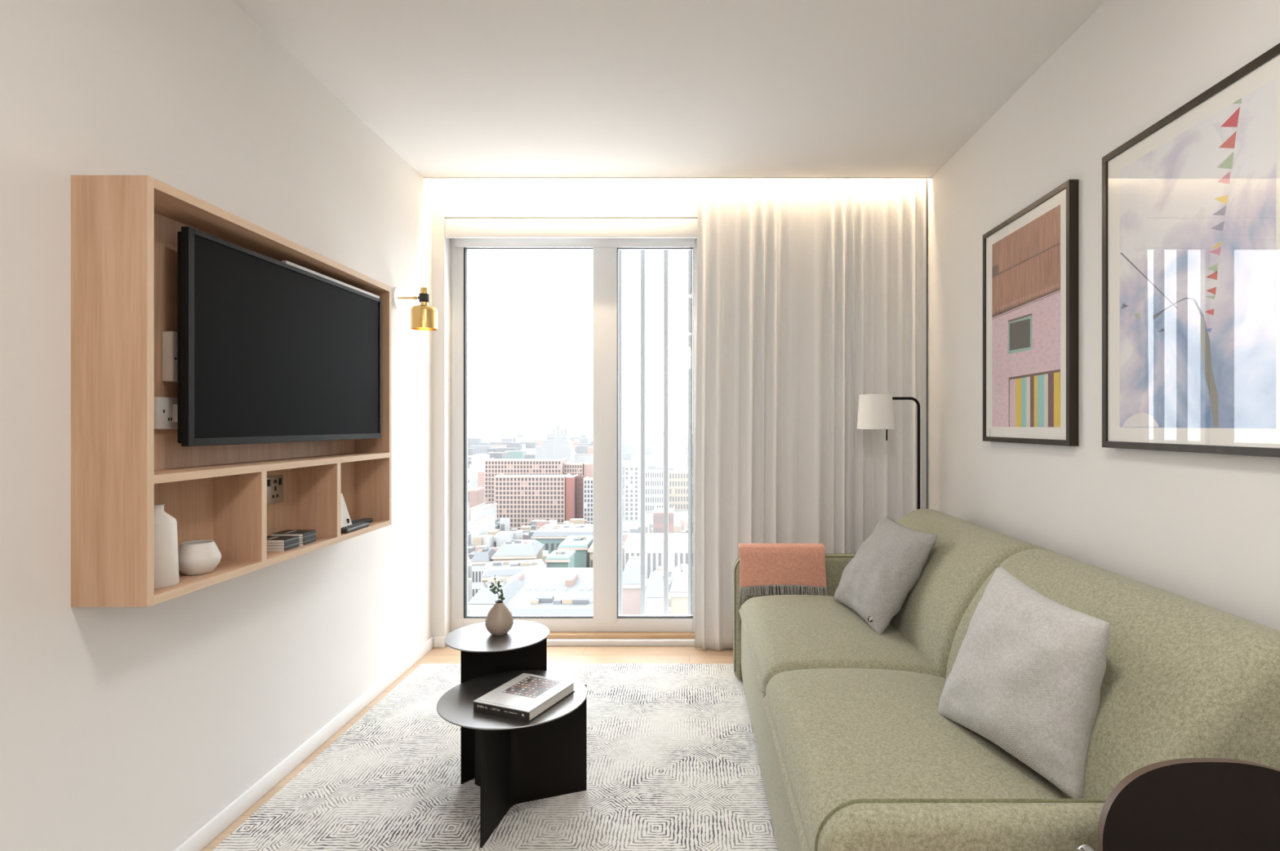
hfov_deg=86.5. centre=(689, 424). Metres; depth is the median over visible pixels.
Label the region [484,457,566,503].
apartment building
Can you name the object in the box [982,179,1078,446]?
framed picture
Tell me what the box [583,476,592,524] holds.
office building
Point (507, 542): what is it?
roof vent
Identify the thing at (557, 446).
office tower
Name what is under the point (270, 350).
television
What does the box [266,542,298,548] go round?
booklet
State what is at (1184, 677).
cushion
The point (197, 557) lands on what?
round bowl
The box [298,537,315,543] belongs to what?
booklet
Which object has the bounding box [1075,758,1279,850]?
dining chair
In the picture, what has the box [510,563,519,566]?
roof vent
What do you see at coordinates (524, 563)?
roof vent
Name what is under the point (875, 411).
floor lamp
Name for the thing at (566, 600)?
roof vent
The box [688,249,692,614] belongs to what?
facade fin
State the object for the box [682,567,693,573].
roof vent
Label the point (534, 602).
roof vent
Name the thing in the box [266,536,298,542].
booklet
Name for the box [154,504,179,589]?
bottle vase
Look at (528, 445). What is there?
building
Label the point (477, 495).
building
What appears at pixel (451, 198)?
wall
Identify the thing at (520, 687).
picture
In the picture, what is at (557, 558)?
building
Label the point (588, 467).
apartment building
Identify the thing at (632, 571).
building
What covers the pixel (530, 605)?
building
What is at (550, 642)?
trim
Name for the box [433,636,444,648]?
baseboard
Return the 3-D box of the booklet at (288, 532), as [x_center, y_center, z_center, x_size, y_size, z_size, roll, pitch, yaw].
[-1.286,0.355,2.207,0.098,0.008,0.082,0,0,0]
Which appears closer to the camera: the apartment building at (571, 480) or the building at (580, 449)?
the apartment building at (571, 480)
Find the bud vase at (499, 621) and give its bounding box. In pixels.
[484,600,513,635]
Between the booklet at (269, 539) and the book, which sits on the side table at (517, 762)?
the book
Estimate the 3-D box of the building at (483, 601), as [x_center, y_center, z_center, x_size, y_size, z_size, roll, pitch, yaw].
[-32.400,37.424,114.900,6.184,22.348,15.000,0,0,0]
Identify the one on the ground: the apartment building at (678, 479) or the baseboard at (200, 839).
the apartment building at (678, 479)
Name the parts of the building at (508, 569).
cornice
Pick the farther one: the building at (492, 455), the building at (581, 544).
the building at (492, 455)
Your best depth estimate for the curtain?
3.59 m
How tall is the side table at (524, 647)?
0.462 m
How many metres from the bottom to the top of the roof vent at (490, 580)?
2.348 m
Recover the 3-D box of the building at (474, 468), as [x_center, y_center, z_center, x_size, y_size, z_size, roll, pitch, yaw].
[-165.568,46.166,532.425,6.956,30.068,25.150,0,0,0]
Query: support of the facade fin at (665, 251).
attached to the wall at (451, 198)
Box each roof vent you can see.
[487,579,500,583]
[488,576,506,583]
[488,582,503,587]
[493,561,501,565]
[505,541,511,544]
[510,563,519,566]
[520,561,529,566]
[530,599,538,604]
[536,595,554,603]
[553,599,561,604]
[562,596,577,604]
[572,597,589,604]
[629,559,640,565]
[631,556,640,559]
[653,570,663,573]
[653,574,661,578]
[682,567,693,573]
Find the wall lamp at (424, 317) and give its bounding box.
[391,287,437,330]
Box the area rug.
[212,663,777,850]
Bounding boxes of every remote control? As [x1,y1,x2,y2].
[340,522,368,533]
[351,518,372,524]
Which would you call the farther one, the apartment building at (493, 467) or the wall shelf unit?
the apartment building at (493, 467)
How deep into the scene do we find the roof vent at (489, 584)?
112.76 m
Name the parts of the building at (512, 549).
cornice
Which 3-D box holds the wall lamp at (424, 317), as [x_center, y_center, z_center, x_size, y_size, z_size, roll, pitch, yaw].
[-1.286,-0.544,3.190,0.197,0.196,0.118,0,0,0]
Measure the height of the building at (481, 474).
26.500 m
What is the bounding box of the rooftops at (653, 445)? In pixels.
[467,431,693,514]
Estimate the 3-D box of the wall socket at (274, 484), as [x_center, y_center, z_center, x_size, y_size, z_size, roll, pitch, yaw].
[-1.347,0.214,2.179,0.010,0.088,0.147,0,0,0]
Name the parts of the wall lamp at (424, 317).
wall plate, arm, lamp shade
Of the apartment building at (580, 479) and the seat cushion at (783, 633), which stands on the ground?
the apartment building at (580, 479)
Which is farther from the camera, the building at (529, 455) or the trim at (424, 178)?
the building at (529, 455)
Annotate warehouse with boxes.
[624,533,693,578]
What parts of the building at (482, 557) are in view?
cornice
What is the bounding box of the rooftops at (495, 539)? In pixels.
[467,518,693,614]
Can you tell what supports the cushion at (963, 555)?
on the sofa
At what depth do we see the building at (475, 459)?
799.93 m
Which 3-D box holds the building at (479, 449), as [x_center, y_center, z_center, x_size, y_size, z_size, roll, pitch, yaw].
[-433.440,53.110,1412.425,38.380,16.180,25.150,0,0,0]
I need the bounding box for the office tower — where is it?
[535,424,574,462]
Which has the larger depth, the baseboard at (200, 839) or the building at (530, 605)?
the building at (530, 605)
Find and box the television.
[177,226,381,446]
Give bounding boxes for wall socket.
[154,396,177,429]
[266,475,283,504]
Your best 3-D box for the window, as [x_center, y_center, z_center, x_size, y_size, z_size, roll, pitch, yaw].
[-0.629,0.057,3.769,1.374,2.183,0.082,0,0,0]
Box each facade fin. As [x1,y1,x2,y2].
[617,249,622,614]
[640,249,645,614]
[663,249,668,614]
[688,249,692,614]
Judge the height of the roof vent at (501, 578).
2.346 m
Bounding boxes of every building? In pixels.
[467,576,525,614]
[468,462,484,489]
[468,486,484,520]
[468,514,495,543]
[469,546,496,598]
[470,445,492,453]
[470,502,497,520]
[471,454,489,464]
[477,469,484,487]
[481,559,546,586]
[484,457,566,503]
[487,452,507,458]
[491,441,537,448]
[491,539,544,561]
[494,473,569,531]
[505,450,526,458]
[508,568,592,598]
[511,595,592,614]
[524,453,535,458]
[531,524,592,554]
[545,550,575,568]
[557,535,592,568]
[564,462,586,475]
[564,474,577,522]
[574,453,592,462]
[576,445,592,453]
[576,475,586,518]
[583,462,592,477]
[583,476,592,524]
[587,543,592,568]
[622,556,647,614]
[624,463,640,520]
[645,468,663,512]
[645,570,663,614]
[653,506,674,533]
[668,469,688,511]
[668,564,693,615]
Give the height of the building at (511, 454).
21.300 m
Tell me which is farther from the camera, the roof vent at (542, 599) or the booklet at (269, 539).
the roof vent at (542, 599)
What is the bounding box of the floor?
[200,646,733,850]
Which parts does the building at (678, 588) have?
cornice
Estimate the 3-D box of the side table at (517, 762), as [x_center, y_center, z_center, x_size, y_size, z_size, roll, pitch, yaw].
[-0.545,1.018,2.105,0.450,0.347,0.450,0,0,0]
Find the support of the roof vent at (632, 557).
attached to the building at (632, 571)
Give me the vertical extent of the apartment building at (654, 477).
29.388 m
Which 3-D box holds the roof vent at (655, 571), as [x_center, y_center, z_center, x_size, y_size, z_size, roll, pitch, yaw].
[-5.682,29.102,126.811,1.928,3.043,1.542,0,0,0]
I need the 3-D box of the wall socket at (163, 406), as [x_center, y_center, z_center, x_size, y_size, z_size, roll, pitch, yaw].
[-1.343,-0.027,1.739,0.019,0.082,0.072,0,0,0]
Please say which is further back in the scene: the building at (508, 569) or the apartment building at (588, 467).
the apartment building at (588, 467)
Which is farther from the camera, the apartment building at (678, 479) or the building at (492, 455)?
the building at (492, 455)
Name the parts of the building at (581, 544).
cornice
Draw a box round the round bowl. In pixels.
[177,540,221,575]
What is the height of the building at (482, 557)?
22.743 m
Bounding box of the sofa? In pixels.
[733,508,1279,850]
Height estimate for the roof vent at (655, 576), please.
3.125 m
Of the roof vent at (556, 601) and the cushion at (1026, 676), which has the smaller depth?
the cushion at (1026, 676)
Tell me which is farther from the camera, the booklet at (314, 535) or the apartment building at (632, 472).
the apartment building at (632, 472)
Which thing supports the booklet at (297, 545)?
on the wall shelf unit
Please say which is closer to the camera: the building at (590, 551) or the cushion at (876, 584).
the cushion at (876, 584)
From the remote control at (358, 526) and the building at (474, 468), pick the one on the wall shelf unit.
the remote control at (358, 526)
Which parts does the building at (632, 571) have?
cornice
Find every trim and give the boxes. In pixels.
[423,177,931,178]
[445,631,694,646]
[546,632,694,639]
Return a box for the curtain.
[694,178,926,650]
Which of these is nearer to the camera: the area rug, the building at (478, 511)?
the area rug
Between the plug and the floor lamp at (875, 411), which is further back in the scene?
the floor lamp at (875, 411)
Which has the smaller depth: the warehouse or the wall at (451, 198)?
the wall at (451, 198)
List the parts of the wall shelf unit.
panel, panel, shelf, panel, panel, panel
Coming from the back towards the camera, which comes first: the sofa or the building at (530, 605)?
the building at (530, 605)
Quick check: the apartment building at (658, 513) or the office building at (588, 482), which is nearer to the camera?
the apartment building at (658, 513)
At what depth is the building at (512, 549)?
208.42 m
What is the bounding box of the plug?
[171,404,177,423]
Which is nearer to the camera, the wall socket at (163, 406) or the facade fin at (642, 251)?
the wall socket at (163, 406)
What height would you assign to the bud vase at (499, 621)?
0.114 m
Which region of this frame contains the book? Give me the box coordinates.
[473,673,575,723]
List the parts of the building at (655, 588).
cornice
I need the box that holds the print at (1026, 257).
[991,204,1060,427]
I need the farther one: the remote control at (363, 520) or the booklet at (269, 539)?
the remote control at (363, 520)
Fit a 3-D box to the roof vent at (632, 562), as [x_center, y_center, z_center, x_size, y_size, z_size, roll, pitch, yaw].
[-10.854,28.895,135.623,2.262,3.362,1.810,0,0,0]
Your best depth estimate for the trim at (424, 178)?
3.53 m
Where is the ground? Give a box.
[467,434,693,614]
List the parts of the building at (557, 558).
cornice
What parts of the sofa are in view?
arm, arm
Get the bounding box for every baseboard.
[173,636,433,850]
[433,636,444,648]
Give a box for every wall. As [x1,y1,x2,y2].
[0,0,431,850]
[431,178,697,646]
[925,0,1279,631]
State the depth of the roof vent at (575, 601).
102.47 m
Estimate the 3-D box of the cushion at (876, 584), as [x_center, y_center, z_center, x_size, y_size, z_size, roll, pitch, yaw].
[0.756,0.577,2.655,0.271,0.366,0.447,0,0,-9]
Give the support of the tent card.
on the wall shelf unit
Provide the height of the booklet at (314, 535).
0.008 m
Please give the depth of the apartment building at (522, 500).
383.81 m
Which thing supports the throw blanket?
on the sofa
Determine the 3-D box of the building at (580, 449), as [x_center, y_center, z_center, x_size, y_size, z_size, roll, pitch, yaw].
[-200.200,51.470,1312.425,32.540,19.460,25.150,0,0,0]
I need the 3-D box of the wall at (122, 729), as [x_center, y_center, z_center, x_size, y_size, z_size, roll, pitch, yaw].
[-1.460,-0.101,0.723,0.150,2.602,6.245,0,0,0]
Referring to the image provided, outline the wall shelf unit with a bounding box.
[71,175,391,607]
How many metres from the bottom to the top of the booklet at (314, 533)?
0.008 m
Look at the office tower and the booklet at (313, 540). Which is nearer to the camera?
the booklet at (313, 540)
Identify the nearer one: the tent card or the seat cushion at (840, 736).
the seat cushion at (840, 736)
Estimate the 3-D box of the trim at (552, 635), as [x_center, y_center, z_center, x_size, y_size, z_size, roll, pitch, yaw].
[-0.629,1.159,3.717,1.372,0.022,0.055,0,0,0]
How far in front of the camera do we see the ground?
1060.26 m
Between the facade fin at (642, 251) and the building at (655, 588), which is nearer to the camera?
the facade fin at (642, 251)
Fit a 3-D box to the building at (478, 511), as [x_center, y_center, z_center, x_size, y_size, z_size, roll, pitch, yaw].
[-106.760,51.774,352.425,6.556,18.852,25.150,0,0,0]
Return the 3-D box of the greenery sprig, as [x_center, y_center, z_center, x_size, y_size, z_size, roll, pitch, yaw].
[-0.670,0.581,2.360,0.055,0.109,0.015,0,0,0]
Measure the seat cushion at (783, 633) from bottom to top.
0.132 m
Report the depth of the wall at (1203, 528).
2.13 m
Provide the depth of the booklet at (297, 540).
2.08 m
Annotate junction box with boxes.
[162,331,177,382]
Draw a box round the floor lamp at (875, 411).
[857,394,919,509]
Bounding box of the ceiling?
[231,0,1106,177]
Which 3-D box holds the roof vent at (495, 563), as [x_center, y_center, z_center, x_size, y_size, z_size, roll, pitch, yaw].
[-49.501,36.509,174.495,2.061,1.977,1.649,0,0,-14]
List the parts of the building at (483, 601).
cornice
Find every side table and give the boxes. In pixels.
[436,670,586,848]
[444,620,549,784]
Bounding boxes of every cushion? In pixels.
[738,595,942,693]
[762,668,1067,850]
[833,516,937,635]
[889,508,1052,678]
[937,565,1109,799]
[945,549,1279,799]
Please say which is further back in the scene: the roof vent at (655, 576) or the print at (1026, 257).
the roof vent at (655, 576)
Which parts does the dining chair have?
leg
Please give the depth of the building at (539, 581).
140.85 m
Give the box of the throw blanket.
[738,543,827,604]
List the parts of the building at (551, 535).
cornice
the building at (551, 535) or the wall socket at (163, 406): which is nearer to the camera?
the wall socket at (163, 406)
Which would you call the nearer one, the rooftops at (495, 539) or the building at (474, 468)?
the rooftops at (495, 539)
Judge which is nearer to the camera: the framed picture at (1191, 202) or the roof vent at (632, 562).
the framed picture at (1191, 202)
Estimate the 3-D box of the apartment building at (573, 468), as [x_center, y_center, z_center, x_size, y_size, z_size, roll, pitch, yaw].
[-70.528,42.590,418.890,11.210,37.660,16.220,0,0,0]
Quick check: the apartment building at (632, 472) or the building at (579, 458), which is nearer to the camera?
the apartment building at (632, 472)
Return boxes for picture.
[502,676,560,698]
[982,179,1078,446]
[1102,43,1279,457]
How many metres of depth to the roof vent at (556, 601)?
102.75 m
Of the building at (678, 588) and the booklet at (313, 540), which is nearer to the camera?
the booklet at (313, 540)
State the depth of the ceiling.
2.49 m
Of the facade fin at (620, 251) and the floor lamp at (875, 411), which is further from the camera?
the facade fin at (620, 251)
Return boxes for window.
[451,238,697,632]
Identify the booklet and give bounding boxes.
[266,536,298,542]
[266,538,299,546]
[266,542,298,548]
[266,544,298,551]
[271,529,315,536]
[298,532,315,538]
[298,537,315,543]
[298,539,315,546]
[299,534,315,541]
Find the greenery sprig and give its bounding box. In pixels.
[489,575,505,602]
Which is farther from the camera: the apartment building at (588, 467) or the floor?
the apartment building at (588, 467)
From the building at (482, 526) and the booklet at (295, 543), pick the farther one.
the building at (482, 526)
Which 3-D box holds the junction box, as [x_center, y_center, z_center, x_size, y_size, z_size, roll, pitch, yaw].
[-1.337,-0.173,1.764,0.031,0.129,0.053,0,0,0]
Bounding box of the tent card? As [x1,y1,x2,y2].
[340,493,351,528]

